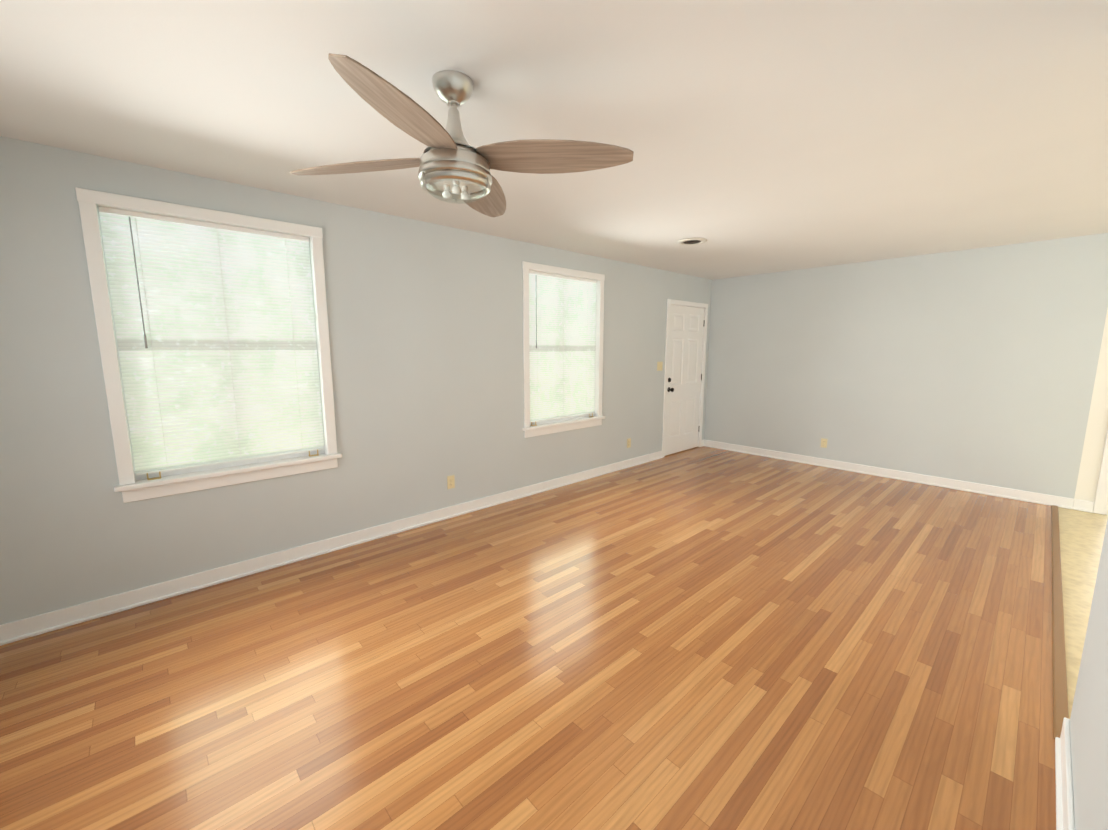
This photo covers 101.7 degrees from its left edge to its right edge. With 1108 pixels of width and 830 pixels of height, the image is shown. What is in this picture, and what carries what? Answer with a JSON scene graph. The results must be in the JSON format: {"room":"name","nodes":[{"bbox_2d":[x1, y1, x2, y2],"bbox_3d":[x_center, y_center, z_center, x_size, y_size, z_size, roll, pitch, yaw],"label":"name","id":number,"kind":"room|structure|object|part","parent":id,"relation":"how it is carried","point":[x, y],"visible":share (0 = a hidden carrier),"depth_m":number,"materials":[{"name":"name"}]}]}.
{"room":"empty living room","nodes":[
{"label":"empty living room","id":0,"kind":"room"},
{"bbox_2d":[0,136,711,624],"bbox_3d":[-0.594,-0.368,4.169,7.950,2.440,0.150,-8,11,-42],"label":"wall","id":1,"kind":"structure","parent":0,"point":[426,334],"depth_m":3.17,"materials":[{"name":"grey paint"}]},
{"bbox_2d":[75,187,337,502],"bbox_3d":[-2.023,-0.388,2.813,1.143,1.647,0.156,-8,11,-42],"label":"window","id":2,"kind":"structure","parent":1,"relation":"in","point":[186,306],"depth_m":2.71,"materials":[{"name":"white"}]},
{"bbox_3d":[-2.066,-0.780,2.802,1.007,0.740,0.030,-8,11,-42],"label":"window sash","id":3,"kind":"part","parent":2,"relation":"part of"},
{"bbox_2d":[147,472,160,479],"bbox_3d":[-2.313,0.351,2.611,0.060,0.038,0.034,-8,11,-42],"label":"window latch","id":4,"kind":"object","parent":2,"relation":"attached to","point":[148,478],"depth_m":2.61,"materials":[{"name":"gold metal"}]},
{"bbox_3d":[-2.042,-0.066,2.881,1.007,0.778,0.030,-8,11,-42],"label":"window sash","id":5,"kind":"part","parent":2,"relation":"part of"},
{"bbox_3d":[-1.979,0.396,2.881,1.127,0.075,0.016,-8,11,-42],"label":"window apron","id":6,"kind":"part","parent":2,"relation":"part of","materials":[{"name":"white wood"}]},
{"bbox_3d":[-2.012,0.291,2.901,0.995,0.012,0.024,-8,11,-42],"label":"window blind bottom rail","id":7,"kind":"part","parent":2,"relation":"part of","materials":[{"name":"white plastic"}]},
{"bbox_2d":[96,204,327,482],"bbox_3d":[-2.032,-0.401,2.821,1.031,1.520,0.140,-8,11,-42],"label":"liner","id":8,"kind":"object","parent":1,"relation":"attached to","point":[177,472],"visible":0.4,"depth_m":2.93,"materials":[{"name":"white wood"}]},
{"bbox_2d":[98,206,308,241],"bbox_3d":[-2.012,-1.123,2.692,0.995,0.027,0.028,-8,11,-42],"label":"blind headrail","id":9,"kind":"object","parent":8,"relation":"attached to","point":[182,221],"visible":1,"depth_m":2.62,"materials":[{"name":"white plastic"}]},
{"bbox_2d":[129,217,147,347],"bbox_3d":[-2.282,-0.719,2.477,0.011,0.700,0.011,-8,11,-42],"label":"blind wand","id":10,"kind":"object","parent":9,"relation":"hanging from","point":[145,342],"visible":1,"depth_m":2.48,"materials":[{"name":"grey plastic"}]},
{"bbox_2d":[135,217,167,468],"bbox_3d":[-2.271,-0.371,2.554,0.002,1.422,0.002,-8,11,-42],"label":"blind cord","id":11,"kind":"object","parent":9,"relation":"hanging from","point":[135,217],"depth_m":2.55,"materials":[{"name":"white fabric"}]},
{"bbox_2d":[217,231,240,456],"bbox_3d":[-2.008,-0.406,2.793,0.002,1.422,0.002,-8,11,-42],"label":"blind cord","id":12,"kind":"object","parent":9,"relation":"hanging from","point":[228,341],"depth_m":2.78,"materials":[{"name":"white fabric"}]},
{"bbox_2d":[285,239,302,448],"bbox_3d":[-1.744,-0.442,3.033,0.002,1.422,0.002,-8,11,-42],"label":"blind cord","id":13,"kind":"object","parent":9,"relation":"hanging from","point":[285,239],"depth_m":3.02,"materials":[{"name":"white fabric"}]},
{"bbox_2d":[114,453,341,491],"bbox_3d":[-1.989,0.344,2.883,1.179,0.028,0.108,-8,11,-42],"label":"window sill","id":14,"kind":"structure","parent":1,"relation":"attached to","point":[146,483],"depth_m":2.79,"materials":[{"name":"white wood"}]},
{"bbox_2d":[0,440,703,645],"bbox_3d":[-0.535,0.799,4.276,7.650,0.100,0.026,-8,11,-42],"label":"baseboard","id":15,"kind":"structure","parent":1,"relation":"attached to","point":[18,630],"depth_m":2.98,"materials":[{"name":"white wood"}]},
{"bbox_2d":[447,475,454,488],"bbox_3d":[-0.894,0.583,3.922,0.070,0.115,0.008,-8,11,-42],"label":"electrical outlet","id":16,"kind":"object","parent":1,"relation":"attached to","point":[450,481],"visible":1,"depth_m":3.92,"materials":[{"name":"beige plastic"}]},
{"bbox_2d":[522,261,604,437],"bbox_3d":[0.089,-0.661,4.727,1.140,1.667,0.142,-8,11,-42],"label":"window","id":17,"kind":"structure","parent":1,"relation":"in","point":[562,308],"depth_m":4.68,"materials":[{"name":"white"}]},
{"bbox_3d":[0.096,0.027,4.821,0.992,0.012,0.024,-8,11,-42],"label":"window blind bottom rail","id":18,"kind":"part","parent":17,"relation":"part of","materials":[{"name":"white plastic"}]},
{"bbox_3d":[0.129,0.132,4.801,1.124,0.075,0.016,-8,11,-42],"label":"window apron","id":19,"kind":"part","parent":17,"relation":"part of","materials":[{"name":"white wood"}]},
{"bbox_2d":[523,416,604,430],"bbox_3d":[0.119,0.080,4.804,1.176,0.028,0.108,-8,11,-42],"label":"window sill","id":20,"kind":"structure","parent":1,"relation":"attached to","point":[558,423],"depth_m":4.72,"materials":[{"name":"white wood"}]},
{"bbox_2d":[530,270,598,424],"bbox_3d":[0.076,-0.675,4.740,1.028,1.540,0.140,-8,11,-42],"label":"liner","id":21,"kind":"object","parent":1,"relation":"attached to","point":[596,359],"visible":0.21,"depth_m":5.00,"materials":[{"name":"white wood"}]},
{"bbox_2d":[529,270,596,282],"bbox_3d":[0.096,-1.407,4.609,0.992,0.027,0.028,-8,11,-42],"label":"blind headrail","id":22,"kind":"object","parent":21,"relation":"attached to","point":[561,276],"visible":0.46,"depth_m":4.57,"materials":[{"name":"white plastic"}]},
{"bbox_2d":[536,295,536,347],"bbox_3d":[-0.173,-1.003,4.396,0.011,0.700,0.011,-8,11,-42],"label":"blind wand","id":23,"kind":"object","parent":22,"relation":"hanging from","point":[536,321],"visible":0.96,"depth_m":4.41,"materials":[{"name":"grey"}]},
{"bbox_2d":[537,313,537,360],"bbox_3d":[-0.163,-0.645,4.473,0.002,1.442,0.002,-8,11,-42],"label":"blind cord","id":24,"kind":"object","parent":22,"relation":"hanging from","point":[537,313],"depth_m":4.45,"materials":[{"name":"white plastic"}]},
{"bbox_2d":[563,339,563,413],"bbox_3d":[0.100,-0.680,4.712,0.002,1.442,0.002,-8,11,-42],"label":"blind cord","id":25,"kind":"object","parent":22,"relation":"hanging from","point":[563,359],"depth_m":4.75,"materials":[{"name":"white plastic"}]},
{"bbox_2d":[586,301,587,413],"bbox_3d":[0.363,-0.715,4.951,0.002,1.442,0.002,-8,11,-42],"label":"blind cord","id":26,"kind":"object","parent":22,"relation":"hanging from","point":[587,301],"depth_m":4.91,"materials":[{"name":"white fabric"}]},
{"bbox_2d":[627,438,630,447],"bbox_3d":[0.928,0.348,5.581,0.070,0.115,0.008,-8,11,-42],"label":"electrical outlet","id":27,"kind":"object","parent":1,"relation":"attached to","point":[629,443],"visible":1,"depth_m":5.58,"materials":[{"name":"beige plastic"}]},
{"bbox_2d":[657,362,662,370],"bbox_3d":[1.377,-0.631,5.846,0.116,0.115,0.019,-8,11,-42],"label":"light switch","id":28,"kind":"object","parent":1,"relation":"attached to","point":[659,366],"visible":1,"depth_m":5.85,"materials":[{"name":"beige plastic"}]},
{"bbox_2d":[665,304,703,454],"bbox_3d":[1.807,-0.486,6.324,0.895,2.018,0.042,-8,11,-42],"label":"door","id":29,"kind":"structure","parent":1,"relation":"in","point":[686,324],"depth_m":6.30,"materials":[{"name":"white wood"}]},
{"bbox_2d":[662,299,707,456],"bbox_3d":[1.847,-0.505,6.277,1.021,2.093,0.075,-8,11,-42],"label":"door frame","id":30,"kind":"structure","parent":1,"relation":"in","point":[685,303],"depth_m":6.07,"materials":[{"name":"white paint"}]},
{"bbox_3d":[1.569,-0.401,6.035,0.066,0.194,0.075,-8,11,-42],"label":"knob","id":31,"kind":"part","parent":30,"relation":"part of","materials":[{"name":"brown metal"}]},
{"bbox_2d":[0,446,1055,829],"bbox_3d":[0.624,1.057,3.040,7.950,0.050,3.750,-8,11,-42],"label":"floor","id":32,"kind":"structure","parent":0,"point":[706,638],"depth_m":2.04,"materials":[{"name":"brown wood"}]},
{"bbox_2d":[665,446,697,456],"bbox_3d":[1.781,0.514,6.500,0.901,0.012,0.151,-8,11,-42],"label":"threshold","id":33,"kind":"object","parent":32,"relation":"on","point":[681,451],"visible":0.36,"depth_m":6.43,"materials":[{"name":"brown wood"}]},
{"bbox_2d":[1052,505,1068,738],"bbox_3d":[3.304,1.039,2.966,3.800,0.012,0.042,-8,11,-42],"label":"threshold","id":34,"kind":"object","parent":32,"relation":"on","point":[1060,703],"depth_m":2.28,"materials":[{"name":"brown wood"}]},
{"bbox_2d":[0,0,1107,279],"bbox_3d":[2.886,-1.422,2.614,11.200,0.100,6.900,-8,11,-42],"label":"ceiling","id":35,"kind":"structure","parent":0,"point":[762,136],"depth_m":1.85,"materials":[{"name":"white paint"}]},
{"bbox_2d":[290,53,633,216],"bbox_3d":[-0.389,-1.025,1.690,1.010,0.415,0.973,-6,11,-37],"label":"ceiling fan","id":36,"kind":"object","parent":35,"relation":"hanging from","point":[452,164],"visible":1,"depth_m":1.63,"materials":[{"name":"brown wood"}]},
{"bbox_3d":[-0.753,-0.964,1.758,0.568,0.006,0.193,-1,21,8],"label":"blade","id":37,"kind":"part","parent":36,"relation":"part of","materials":[{"name":"brown wood"}]},
{"bbox_3d":[-0.454,-0.903,1.342,0.193,0.006,0.568,14,13,10],"label":"blade","id":38,"kind":"part","parent":36,"relation":"part of","materials":[{"name":"brown wood"}]},
{"bbox_3d":[-0.374,-0.845,1.728,0.230,0.047,0.230,-8,11,-42],"label":"lamp shade","id":39,"kind":"part","parent":36,"relation":"part of","materials":[{"name":"clear glass"}]},
{"bbox_3d":[-0.327,-1.013,2.086,0.193,0.006,0.568,-11,5,9],"label":"blade","id":40,"kind":"part","parent":36,"relation":"part of","materials":[{"name":"brown wood"}]},
{"bbox_3d":[0.005,-0.951,1.665,0.568,0.006,0.193,3,-4,7],"label":"blade","id":41,"kind":"part","parent":36,"relation":"part of","materials":[{"name":"brown wood"}]},
{"bbox_2d":[677,238,706,244],"bbox_3d":[1.266,-1.590,4.145,0.266,0.015,0.266,-8,11,-42],"label":"ceiling vent","id":42,"kind":"object","parent":35,"relation":"in","point":[691,241],"visible":1,"depth_m":4.12,"materials":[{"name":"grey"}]},
{"bbox_2d":[704,233,1107,501],"bbox_3d":[3.644,-0.537,5.309,0.150,2.440,3.890,-8,11,-42],"label":"wall","id":43,"kind":"structure","parent":0,"point":[978,365],"depth_m":4.79,"materials":[{"name":"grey paint"}]},
{"bbox_2d":[820,438,826,447],"bbox_3d":[3.365,0.351,5.628,0.008,0.115,0.070,-8,11,-42],"label":"electrical outlet","id":44,"kind":"object","parent":43,"relation":"attached to","point":[823,443],"visible":1,"depth_m":5.63,"materials":[{"name":"beige plastic"}]},
{"bbox_2d":[704,440,1093,512],"bbox_3d":[3.560,0.626,5.442,0.026,0.100,3.806,-8,11,-42],"label":"baseboard","id":45,"kind":"structure","parent":43,"relation":"attached to","point":[1047,499],"depth_m":4.93,"materials":[{"name":"white wood"}]},
{"bbox_2d":[1058,507,1107,718],"bbox_3d":[4.155,1.269,1.617,11.200,0.048,3.150,-8,11,-42],"label":"floor","id":46,"kind":"structure","parent":0,"point":[1082,533],"depth_m":2.97,"materials":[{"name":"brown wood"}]},
{"bbox_2d":[1070,519,1107,829],"bbox_3d":[0.535,0.223,0.177,3.850,2.440,0.120,-8,11,-42],"label":"wall","id":47,"kind":"structure","parent":0,"point":[1089,733],"depth_m":1.33,"materials":[{"name":"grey paint"}]},
{"bbox_2d":[1055,717,1074,829],"bbox_3d":[0.536,1.379,0.357,3.864,0.100,0.160,-8,11,-42],"label":"baseboard","id":48,"kind":"structure","parent":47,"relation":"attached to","point":[1065,819],"depth_m":1.48,"materials":[{"name":"white wood"}]},
{"bbox_3d":[5.251,-1.292,3.430,0.150,0.395,0.860,-8,11,-42],"label":"wall","id":49,"kind":"structure","parent":0,"visible":0},
{"bbox_2d":[1093,430,1107,514],"bbox_3d":[5.245,-0.115,3.599,0.166,2.105,1.000,-8,11,-42],"label":"door frame","id":50,"kind":"structure","parent":49,"relation":"attached to","point":[1101,502],"depth_m":4.00,"materials":[{"name":"white wood"}]}
]}

